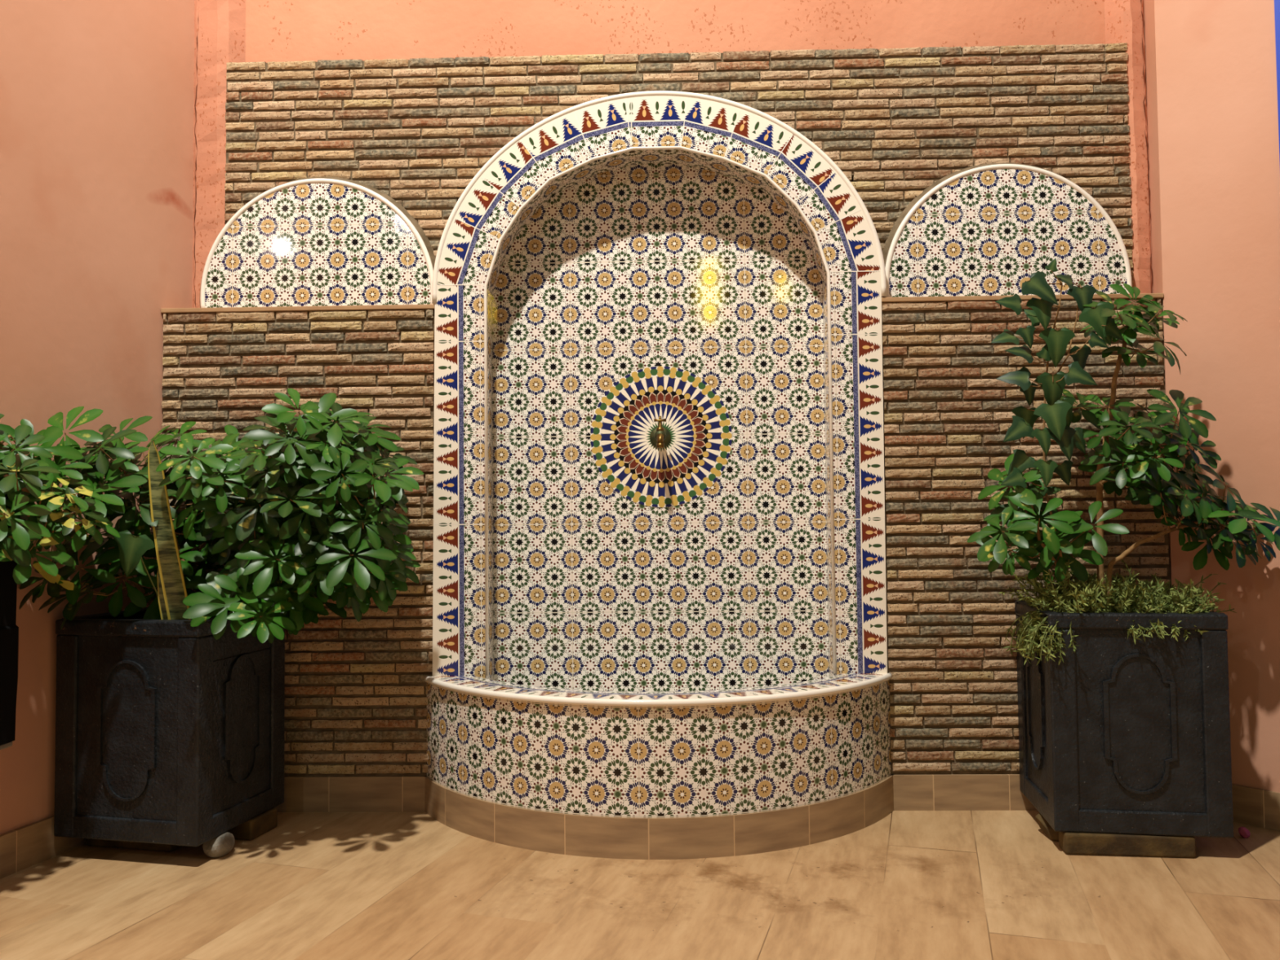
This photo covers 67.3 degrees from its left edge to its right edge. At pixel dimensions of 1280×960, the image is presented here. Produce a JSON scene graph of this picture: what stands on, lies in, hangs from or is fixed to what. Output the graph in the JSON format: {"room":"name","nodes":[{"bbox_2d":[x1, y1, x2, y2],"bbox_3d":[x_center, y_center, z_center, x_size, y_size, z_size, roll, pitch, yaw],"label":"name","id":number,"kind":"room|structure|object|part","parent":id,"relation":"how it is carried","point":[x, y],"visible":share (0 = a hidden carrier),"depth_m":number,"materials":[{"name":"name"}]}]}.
{"room":"courtyard","nodes":[
{"label":"courtyard","id":0,"kind":"room"},
{"bbox_2d":[0,0,194,835],"bbox_3d":[-1.919,-0.793,1.283,0.836,3.300,3.474,-1,-2,8],"label":"wall","id":1,"kind":"structure","parent":0,"point":[97,96],"depth_m":2.39,"materials":[{"name":"pink paint"}]},
{"bbox_2d":[0,493,18,750],"bbox_3d":[-1.406,0.285,1.931,0.206,0.538,0.190,-1,-2,1],"label":"container","id":2,"kind":"object","parent":1,"relation":"attached to","point":[9,630],"visible":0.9,"depth_m":1.99,"materials":[{"name":"black plastic"}]},
{"bbox_3d":[-1.391,0.547,1.922,0.158,0.013,0.180,-1,-2,1],"label":"plate","id":3,"kind":"part","parent":2,"relation":"part of","materials":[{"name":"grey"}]},
{"bbox_2d":[0,413,124,598],"bbox_3d":[-1.300,0.059,2.039,0.325,0.401,0.368,-1,-2,19],"label":"shrub","id":4,"kind":"object","parent":2,"relation":"in","point":[30,485],"visible":1,"depth_m":2.01,"materials":[{"name":"green plant"}]},
{"bbox_3d":[-1.301,0.061,2.043,0.220,0.308,0.279,-1,-2,1],"label":"stem","id":5,"kind":"part","parent":4,"relation":"part of","materials":[{"name":"green plant"}]},
{"bbox_2d":[0,815,85,879],"bbox_3d":[-1.676,0.803,1.127,0.012,0.093,3.044,-1,-2,14],"label":"baseboard","id":6,"kind":"structure","parent":1,"relation":"attached to","point":[28,846],"depth_m":2.21,"materials":[{"name":"tile"}]},
{"bbox_2d":[0,810,1279,959],"bbox_3d":[0.463,0.852,0.663,6.000,0.080,4.350,-1,-2,1],"label":"floor","id":7,"kind":"structure","parent":0,"point":[905,885],"depth_m":1.99,"materials":[{"name":"brown wood"}]},
{"bbox_2d":[53,607,284,846],"bbox_3d":[-1.155,0.587,2.395,0.399,0.508,0.349,-1,-2,12],"label":"square planter","id":8,"kind":"object","parent":7,"relation":"on","point":[168,731],"visible":0.88,"depth_m":2.25,"materials":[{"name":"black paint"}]},
{"bbox_2d":[112,529,158,599],"bbox_3d":[-1.148,0.235,2.238,0.096,0.240,0.121,-1,-2,1],"label":"ivy","id":9,"kind":"object","parent":8,"relation":"on","point":[131,548],"visible":0.92,"depth_m":2.19,"materials":[{"name":"green plant"}]},
{"bbox_2d":[147,440,191,620],"bbox_3d":[-1.100,0.132,2.252,0.073,0.445,0.087,-1,-2,1],"label":"snake plant","id":10,"kind":"object","parent":8,"relation":"on","point":[171,588],"visible":0.85,"depth_m":2.24,"materials":[{"name":"green plant"}]},
{"bbox_2d":[19,388,423,643],"bbox_3d":[-0.970,0.087,2.346,0.907,0.614,0.528,-1,-2,1],"label":"shrub","id":11,"kind":"object","parent":8,"relation":"in","point":[288,533],"visible":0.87,"depth_m":2.22,"materials":[{"name":"green plant"}]},
{"bbox_3d":[-0.973,0.100,2.344,0.729,0.508,0.374,-1,-2,1],"label":"stem","id":12,"kind":"part","parent":11,"relation":"part of","materials":[{"name":"green plant"}]},
{"bbox_2d":[202,831,235,857],"bbox_3d":[-0.994,0.861,2.272,0.061,0.049,0.083,-1,-2,1],"label":"caster wheel","id":13,"kind":"object","parent":7,"relation":"on","point":[221,845],"visible":0.88,"depth_m":2.25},
{"bbox_2d":[226,808,277,840],"bbox_3d":[-0.979,0.866,2.425,0.075,0.049,0.110,-1,-2,13],"label":"support block","id":14,"kind":"object","parent":7,"relation":"on","point":[252,828],"visible":0.63,"depth_m":2.38,"materials":[{"name":"brown wood"}]},
{"bbox_2d":[423,90,893,859],"bbox_3d":[0.037,-0.096,2.502,1.267,1.957,0.524,-1,-2,1],"label":"fountain","id":15,"kind":"object","parent":7,"relation":"on","point":[660,600],"visible":1,"depth_m":2.71,"materials":[{"name":"tile"}]},
{"bbox_2d":[423,673,893,859],"bbox_3d":[0.043,0.700,2.461,1.264,0.363,0.489,-1,-2,1],"label":"basin","id":16,"kind":"object","parent":15,"relation":"in","point":[611,766],"depth_m":2.29,"materials":[{"name":"tile"}]},
{"bbox_3d":[0.048,-0.779,2.683,1.240,0.579,0.113,-1,-2,1],"label":"trim","id":17,"kind":"part","parent":15,"relation":"part of","materials":[{"name":"multicoloured tile"}]},
{"bbox_2d":[649,416,671,448],"bbox_3d":[0.057,-0.132,2.687,0.060,0.091,0.095,-1,-2,1],"label":"tap","id":18,"kind":"object","parent":15,"relation":"on","point":[660,426],"depth_m":2.73,"materials":[{"name":"gold metal"}]},
{"bbox_3d":[0.048,-0.197,2.612,0.947,1.440,0.010,-1,-2,1],"label":"trim","id":19,"kind":"part","parent":15,"relation":"part of","materials":[{"name":"multicoloured tile"}]},
{"bbox_2d":[1035,813,1058,841],"bbox_3d":[1.008,0.843,2.334,0.064,0.049,0.121,0,-2,-9],"label":"support block","id":20,"kind":"object","parent":7,"relation":"on","point":[1044,825],"visible":0.45,"depth_m":2.32,"materials":[{"name":"brown wood"}]},
{"bbox_2d":[1058,831,1195,857],"bbox_3d":[1.124,0.838,2.224,0.285,0.049,0.055,-1,-2,6],"label":"support block","id":21,"kind":"object","parent":7,"relation":"on","point":[1071,842],"visible":0.77,"depth_m":2.20,"materials":[{"name":"brown wood"}]},
{"bbox_2d":[1014,600,1233,837],"bbox_3d":[1.172,0.566,2.370,0.399,0.503,0.339,-1,-2,8],"label":"square planter","id":22,"kind":"object","parent":21,"relation":"on","point":[1119,735],"visible":0.82,"depth_m":2.21,"materials":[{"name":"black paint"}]},
{"bbox_2d":[991,258,1123,591],"bbox_3d":[1.015,-0.100,2.325,0.308,0.874,0.098,-1,-2,1],"label":"plant","id":23,"kind":"object","parent":22,"relation":"in","point":[1057,414],"visible":0.99,"depth_m":2.31,"materials":[{"name":"green plant"}]},
{"bbox_2d":[998,555,1239,665],"bbox_3d":[1.177,0.313,2.364,0.578,0.254,0.402,-1,-2,6],"label":"plant","id":24,"kind":"object","parent":22,"relation":"in","point":[1126,596],"visible":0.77,"depth_m":2.27,"materials":[{"name":"green plant"}]},
{"bbox_2d":[967,283,1279,612],"bbox_3d":[1.183,-0.078,2.366,0.791,0.835,0.380,-1,-2,1],"label":"shrub","id":25,"kind":"object","parent":22,"relation":"in","point":[1145,471],"visible":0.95,"depth_m":2.31,"materials":[{"name":"green plant"}]},
{"bbox_2d":[1238,826,1250,838],"bbox_3d":[1.458,0.850,2.319,0.027,0.026,0.019,1,-3,-37],"label":"scrap","id":26,"kind":"object","parent":7,"relation":"on","point":[1243,832],"visible":1,"depth_m":2.31,"materials":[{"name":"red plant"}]},
{"bbox_2d":[162,298,1171,776],"bbox_3d":[0.050,0.208,2.680,2.748,1.362,0.148,-1,-2,1],"label":"wall","id":27,"kind":"structure","parent":0,"point":[1166,536],"depth_m":2.60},
{"bbox_2d":[160,304,435,773],"bbox_3d":[-0.934,0.162,2.699,0.760,1.274,0.159,-1,-2,1],"label":"cladding","id":28,"kind":"object","parent":27,"relation":"attached to","point":[390,311],"visible":0.53,"depth_m":2.63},
{"bbox_2d":[273,775,426,812],"bbox_3d":[-0.929,0.850,2.602,0.760,0.093,0.010,-1,-2,1],"label":"baseboard","id":29,"kind":"structure","parent":27,"relation":"attached to","point":[301,793],"depth_m":2.59,"materials":[{"name":"tile"}]},
{"bbox_2d":[890,773,1037,810],"bbox_3d":[1.036,0.829,2.553,0.772,0.093,0.010,-1,-2,1],"label":"baseboard","id":30,"kind":"structure","parent":27,"relation":"attached to","point":[933,792],"depth_m":2.55,"materials":[{"name":"tile"}]},
{"bbox_2d":[881,293,1169,771],"bbox_3d":[1.038,0.140,2.650,0.757,1.273,0.159,-1,-2,1],"label":"cladding","id":31,"kind":"object","parent":27,"relation":"attached to","point":[977,302],"visible":0.53,"depth_m":2.58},
{"bbox_2d":[244,0,1105,189],"bbox_3d":[0.090,-0.756,2.848,2.820,3.300,0.120,-1,-2,1],"label":"wall","id":32,"kind":"structure","parent":0,"point":[277,30],"depth_m":2.81,"materials":[{"name":"pink paint"}]},
{"bbox_2d":[193,0,199,306],"bbox_3d":[-1.288,-1.431,2.805,0.017,1.914,0.001,-1,-2,1],"label":"trim","id":33,"kind":"structure","parent":32,"relation":"attached to","point":[198,0],"depth_m":2.79,"materials":[{"name":"brown"}]},
{"bbox_2d":[192,0,245,307],"bbox_3d":[-1.232,-1.430,2.809,0.144,1.930,0.039,0,-2,-12],"label":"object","id":34,"kind":"structure","parent":32,"relation":"attached to","point":[221,27],"depth_m":2.79,"materials":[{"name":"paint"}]},
{"bbox_2d":[224,42,1133,288],"bbox_3d":[0.093,-0.853,2.759,2.577,0.736,0.062,-1,-2,1],"label":"cladding","id":35,"kind":"object","parent":32,"relation":"attached to","point":[896,122],"visible":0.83,"depth_m":2.74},
{"bbox_2d":[200,177,435,307],"bbox_3d":[-0.913,-0.674,2.737,0.700,0.396,0.031,-1,-2,1],"label":"lunette","id":36,"kind":"object","parent":35,"relation":"attached to","point":[309,241],"visible":0.94,"depth_m":2.72,"materials":[{"name":"tile"}]},
{"bbox_2d":[882,162,1132,297],"bbox_3d":[1.020,-0.697,2.689,0.711,0.400,0.031,-1,-2,1],"label":"lunette","id":37,"kind":"object","parent":35,"relation":"attached to","point":[983,229],"visible":0.95,"depth_m":2.68,"materials":[{"name":"tile"}]},
{"bbox_2d":[1103,0,1151,293],"bbox_3d":[1.380,-1.458,2.743,0.104,1.930,0.037,-2,-2,25],"label":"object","id":38,"kind":"structure","parent":32,"relation":"attached to","point":[1123,22],"depth_m":2.71,"materials":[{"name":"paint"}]},
{"bbox_2d":[1143,0,1279,792],"bbox_3d":[2.320,-0.807,2.038,0.617,3.300,2.402,1,-3,-42],"label":"wall","id":39,"kind":"structure","parent":0,"point":[1211,74],"depth_m":2.47,"materials":[{"name":"pink paint"}]},
{"bbox_2d":[1140,0,1152,293],"bbox_3d":[1.424,-1.457,2.724,0.019,1.905,0.001,-1,-2,1],"label":"trim","id":40,"kind":"structure","parent":39,"relation":"attached to","point":[1140,0],"depth_m":2.71,"materials":[{"name":"brown"}]},
{"bbox_2d":[1231,784,1279,831],"bbox_3d":[2.083,0.791,1.793,0.010,0.093,2.000,1,-3,-42],"label":"baseboard","id":41,"kind":"structure","parent":39,"relation":"attached to","point":[1257,807],"depth_m":2.40,"materials":[{"name":"tile"}]},
{"bbox_2d":[1274,0,1279,159],"bbox_3d":[1.703,-0.394,2.242,0.020,2.500,0.336,1,-3,-42],"label":"door","id":42,"kind":"structure","parent":39,"relation":"in","point":[1277,2],"depth_m":2.38,"materials":[{"name":"blue paint"}]}
]}

